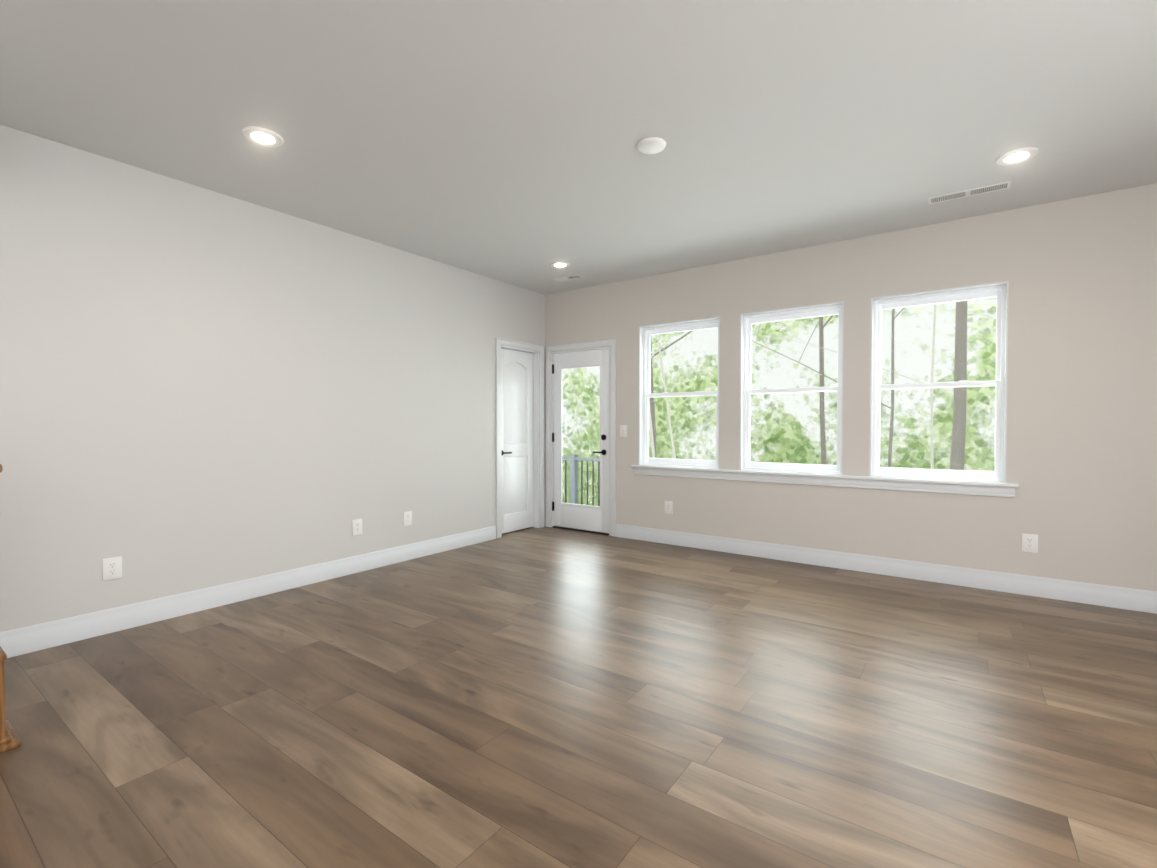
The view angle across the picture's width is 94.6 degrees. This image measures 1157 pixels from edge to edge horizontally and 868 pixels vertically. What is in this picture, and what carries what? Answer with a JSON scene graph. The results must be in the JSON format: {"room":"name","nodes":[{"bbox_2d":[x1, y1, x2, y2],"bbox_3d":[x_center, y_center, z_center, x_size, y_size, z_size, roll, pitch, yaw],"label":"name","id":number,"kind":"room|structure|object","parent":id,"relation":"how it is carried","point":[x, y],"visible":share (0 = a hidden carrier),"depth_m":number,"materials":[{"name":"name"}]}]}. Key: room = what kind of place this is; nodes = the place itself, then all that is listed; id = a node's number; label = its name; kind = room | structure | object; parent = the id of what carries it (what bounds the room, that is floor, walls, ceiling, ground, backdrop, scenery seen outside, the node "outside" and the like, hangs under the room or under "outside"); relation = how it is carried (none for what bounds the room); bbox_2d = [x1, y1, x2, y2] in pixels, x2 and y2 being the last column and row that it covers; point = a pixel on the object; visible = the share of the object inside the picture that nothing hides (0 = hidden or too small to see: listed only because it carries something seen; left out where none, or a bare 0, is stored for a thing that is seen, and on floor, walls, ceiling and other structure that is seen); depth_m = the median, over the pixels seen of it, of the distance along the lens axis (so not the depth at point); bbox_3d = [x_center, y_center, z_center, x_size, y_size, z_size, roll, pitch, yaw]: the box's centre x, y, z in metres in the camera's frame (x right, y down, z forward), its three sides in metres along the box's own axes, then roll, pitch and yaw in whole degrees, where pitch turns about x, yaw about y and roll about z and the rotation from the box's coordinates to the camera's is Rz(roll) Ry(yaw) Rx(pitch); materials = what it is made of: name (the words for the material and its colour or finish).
{"room":"empty living room","nodes":[
{"label":"empty living room","id":0,"kind":"room"},
{"bbox_2d":[0,124,544,631],"bbox_3d":[-2.431,0.273,3.625,0.160,3.740,6.770,1,1,36],"label":"wall","id":1,"kind":"structure","parent":0,"point":[200,388],"depth_m":3.50,"materials":[{"name":"white paint"}]},
{"bbox_2d":[102,556,121,580],"bbox_3d":[-2.709,0.782,3.101,0.008,0.128,0.088,1,1,36],"label":"electrical outlet","id":2,"kind":"object","parent":1,"relation":"attached to","point":[111,568],"visible":1,"depth_m":3.10,"materials":[{"name":"white plastic"}]},
{"bbox_2d":[0,526,495,657],"bbox_3d":[-2.551,1.079,3.321,0.015,0.138,5.735,1,1,36],"label":"baseboard","id":3,"kind":"structure","parent":1,"relation":"attached to","point":[27,639],"depth_m":3.49,"materials":[{"name":"white wood"}]},
{"bbox_2d":[352,519,361,535],"bbox_3d":[-1.807,0.761,4.361,0.008,0.128,0.088,1,1,36],"label":"electrical outlet","id":4,"kind":"object","parent":1,"relation":"attached to","point":[356,526],"visible":1,"depth_m":4.36,"materials":[{"name":"white plastic"}]},
{"bbox_2d":[404,511,411,525],"bbox_3d":[-1.522,0.754,4.759,0.008,0.128,0.088,1,1,36],"label":"electrical outlet","id":5,"kind":"object","parent":1,"relation":"attached to","point":[407,518],"visible":1,"depth_m":4.76,"materials":[{"name":"white plastic"}]},
{"bbox_2d":[501,348,532,533],"bbox_3d":[-0.697,0.078,6.009,0.091,2.027,0.608,1,1,36],"label":"closet door","id":6,"kind":"structure","parent":1,"relation":"in","point":[517,428],"depth_m":6.03,"materials":[{"name":"white wood"}]},
{"bbox_2d":[496,338,543,537],"bbox_3d":[-0.706,0.040,6.015,0.179,2.128,0.786,1,1,36],"label":"door frame","id":7,"kind":"structure","parent":1,"relation":"attached to","point":[520,345],"depth_m":6.22,"materials":[{"name":"white wood"}]},
{"bbox_2d":[0,526,1156,867],"bbox_3d":[-0.055,1.220,2.013,7.600,0.100,6.970,1,1,36],"label":"floor","id":8,"kind":"structure","parent":0,"point":[542,698],"depth_m":2.14,"materials":[{"name":"brown wood"}]},
{"bbox_2d":[0,464,20,752],"bbox_3d":[-2.792,0.644,1.220,0.250,1.078,2.070,1,1,36],"label":"newel post","id":9,"kind":"object","parent":8,"relation":"on","point":[9,739],"visible":1,"depth_m":1.98,"materials":[{"name":"brown wood"}]},
{"bbox_2d":[0,0,1156,294],"bbox_3d":[-0.055,-1.630,1.966,7.600,0.120,6.970,1,1,36],"label":"ceiling","id":10,"kind":"structure","parent":0,"point":[494,138],"depth_m":2.62,"materials":[{"name":"white paint"}]},
{"bbox_2d":[242,126,283,146],"bbox_3d":[-1.680,-1.579,2.841,0.192,0.011,0.192,1,1,36],"label":"recessed light","id":11,"kind":"object","parent":10,"relation":"in","point":[262,136],"visible":1,"depth_m":2.83,"materials":[{"name":"white plastic"}]},
{"bbox_2d":[550,261,569,267],"bbox_3d":[-0.175,-1.616,5.097,0.192,0.011,0.192,1,1,36],"label":"recessed light","id":12,"kind":"object","parent":10,"relation":"in","point":[559,264],"visible":0.98,"depth_m":5.08,"materials":[{"name":"white plastic"}]},
{"bbox_2d":[553,274,582,281],"bbox_3d":[-0.104,-1.627,5.574,0.320,0.004,0.125,1,1,36],"label":"ceiling vent","id":13,"kind":"object","parent":10,"relation":"in","point":[571,277],"visible":1,"depth_m":5.58,"materials":[{"name":"white metal"}]},
{"bbox_2d":[637,137,665,153],"bbox_3d":[0.399,-1.577,2.927,0.160,0.018,0.160,1,1,36],"label":"smoke detector","id":14,"kind":"object","parent":10,"relation":"attached to","point":[652,145],"visible":1,"depth_m":2.90,"materials":[{"name":"white plastic"}]},
{"bbox_2d":[928,181,1010,204],"bbox_3d":[2.578,-1.594,3.531,0.440,0.004,0.125,1,1,36],"label":"ceiling vent","id":15,"kind":"object","parent":10,"relation":"in","point":[972,192],"visible":1,"depth_m":3.52,"materials":[{"name":"white metal"}]},
{"bbox_2d":[995,147,1038,164],"bbox_3d":[2.501,-1.582,3.046,0.192,0.011,0.192,1,1,36],"label":"recessed light","id":16,"kind":"object","parent":10,"relation":"in","point":[1019,155],"visible":0.98,"depth_m":3.03,"materials":[{"name":"white"}]},
{"bbox_2d":[545,183,1156,591],"bbox_3d":[1.911,0.254,4.777,7.560,3.740,0.160,1,1,36],"label":"wall","id":17,"kind":"structure","parent":0,"point":[1079,273],"depth_m":3.90,"materials":[{"name":"white paint"}]},
{"bbox_2d":[552,348,608,532],"bbox_3d":[0.011,0.075,6.045,0.798,2.022,0.101,1,1,36],"label":"door","id":18,"kind":"structure","parent":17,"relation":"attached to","point":[589,517],"depth_m":6.03,"materials":[{"name":"white wood"}]},
{"bbox_2d":[546,339,615,536],"bbox_3d":[0.056,0.038,6.091,0.956,2.128,0.179,1,1,36],"label":"door frame","id":19,"kind":"structure","parent":17,"relation":"attached to","point":[550,431],"depth_m":5.99,"materials":[{"name":"white wood"}]},
{"bbox_2d":[620,425,626,436],"bbox_3d":[0.479,-0.031,5.693,0.088,0.128,0.010,1,1,36],"label":"switch plate","id":20,"kind":"object","parent":17,"relation":"attached to","point":[623,430],"visible":1,"depth_m":5.69,"materials":[{"name":"white plastic"}]},
{"bbox_2d":[665,501,672,513],"bbox_3d":[0.911,0.744,5.398,0.088,0.128,0.008,1,1,36],"label":"electrical outlet","id":21,"kind":"object","parent":17,"relation":"attached to","point":[668,507],"visible":1,"depth_m":5.39,"materials":[{"name":"white plastic"}]},
{"bbox_2d":[639,317,719,468],"bbox_3d":[1.032,-0.396,5.394,0.870,1.450,0.154,1,1,36],"label":"window unit","id":22,"kind":"structure","parent":17,"relation":"in","point":[661,330],"depth_m":5.50,"materials":[{"name":"white plastic"}]},
{"bbox_2d":[740,301,843,474],"bbox_3d":[1.902,-0.386,4.771,0.870,1.450,0.154,1,1,36],"label":"window unit","id":23,"kind":"structure","parent":17,"relation":"in","point":[828,311],"depth_m":4.81,"materials":[{"name":"white plastic"}]},
{"bbox_2d":[631,281,1018,496],"bbox_3d":[1.889,-0.337,4.753,3.150,1.548,0.200,1,1,36],"label":"window unit","id":24,"kind":"structure","parent":17,"relation":"in","point":[998,382],"depth_m":4.19,"materials":[{"name":"white plastic"}]},
{"bbox_2d":[615,524,1156,613],"bbox_3d":[2.585,1.065,4.200,5.375,0.138,0.015,1,1,36],"label":"baseboard","id":25,"kind":"structure","parent":17,"relation":"attached to","point":[1065,590],"depth_m":4.14,"materials":[{"name":"white wood"}]},
{"bbox_2d":[1022,533,1037,552],"bbox_3d":[3.188,0.771,3.768,0.088,0.128,0.008,1,1,36],"label":"electrical outlet","id":26,"kind":"object","parent":17,"relation":"attached to","point":[1029,542],"visible":1,"depth_m":3.77,"materials":[{"name":"white plastic"}]},
{"label":"outside","id":27,"kind":"structure","parent":0,"visible":0},
{"bbox_3d":[0.033,1.302,7.334,2.750,0.160,1.779,1,1,36],"label":"deck","id":28,"kind":"object","parent":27,"visible":0},
{"bbox_2d":[562,454,697,505],"bbox_3d":[0.033,0.780,7.312,2.665,0.885,1.720,1,1,36],"label":"balcony railing","id":29,"kind":"object","parent":28,"relation":"on","point":[573,485],"depth_m":8.31,"materials":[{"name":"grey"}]},
{"bbox_3d":[3.957,6.126,10.790,46.000,0.200,11.820,1,1,36],"label":"ground","id":30,"kind":"structure","parent":27,"visible":0},
{"bbox_2d":[649,300,966,469],"bbox_3d":[2.591,-6.420,11.779,19.321,24.860,6.934,1,1,36],"label":"trunks","id":31,"kind":"object","parent":30,"relation":"on","point":[958,396],"depth_m":9.69,"materials":[{"name":"grey plant"}]},
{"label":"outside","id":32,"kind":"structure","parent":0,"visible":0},
{"bbox_2d":[562,297,996,505],"bbox_3d":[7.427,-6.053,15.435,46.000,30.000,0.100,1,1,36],"label":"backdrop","id":33,"kind":"structure","parent":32,"point":[757,431],"depth_m":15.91,"materials":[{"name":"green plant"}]}
]}

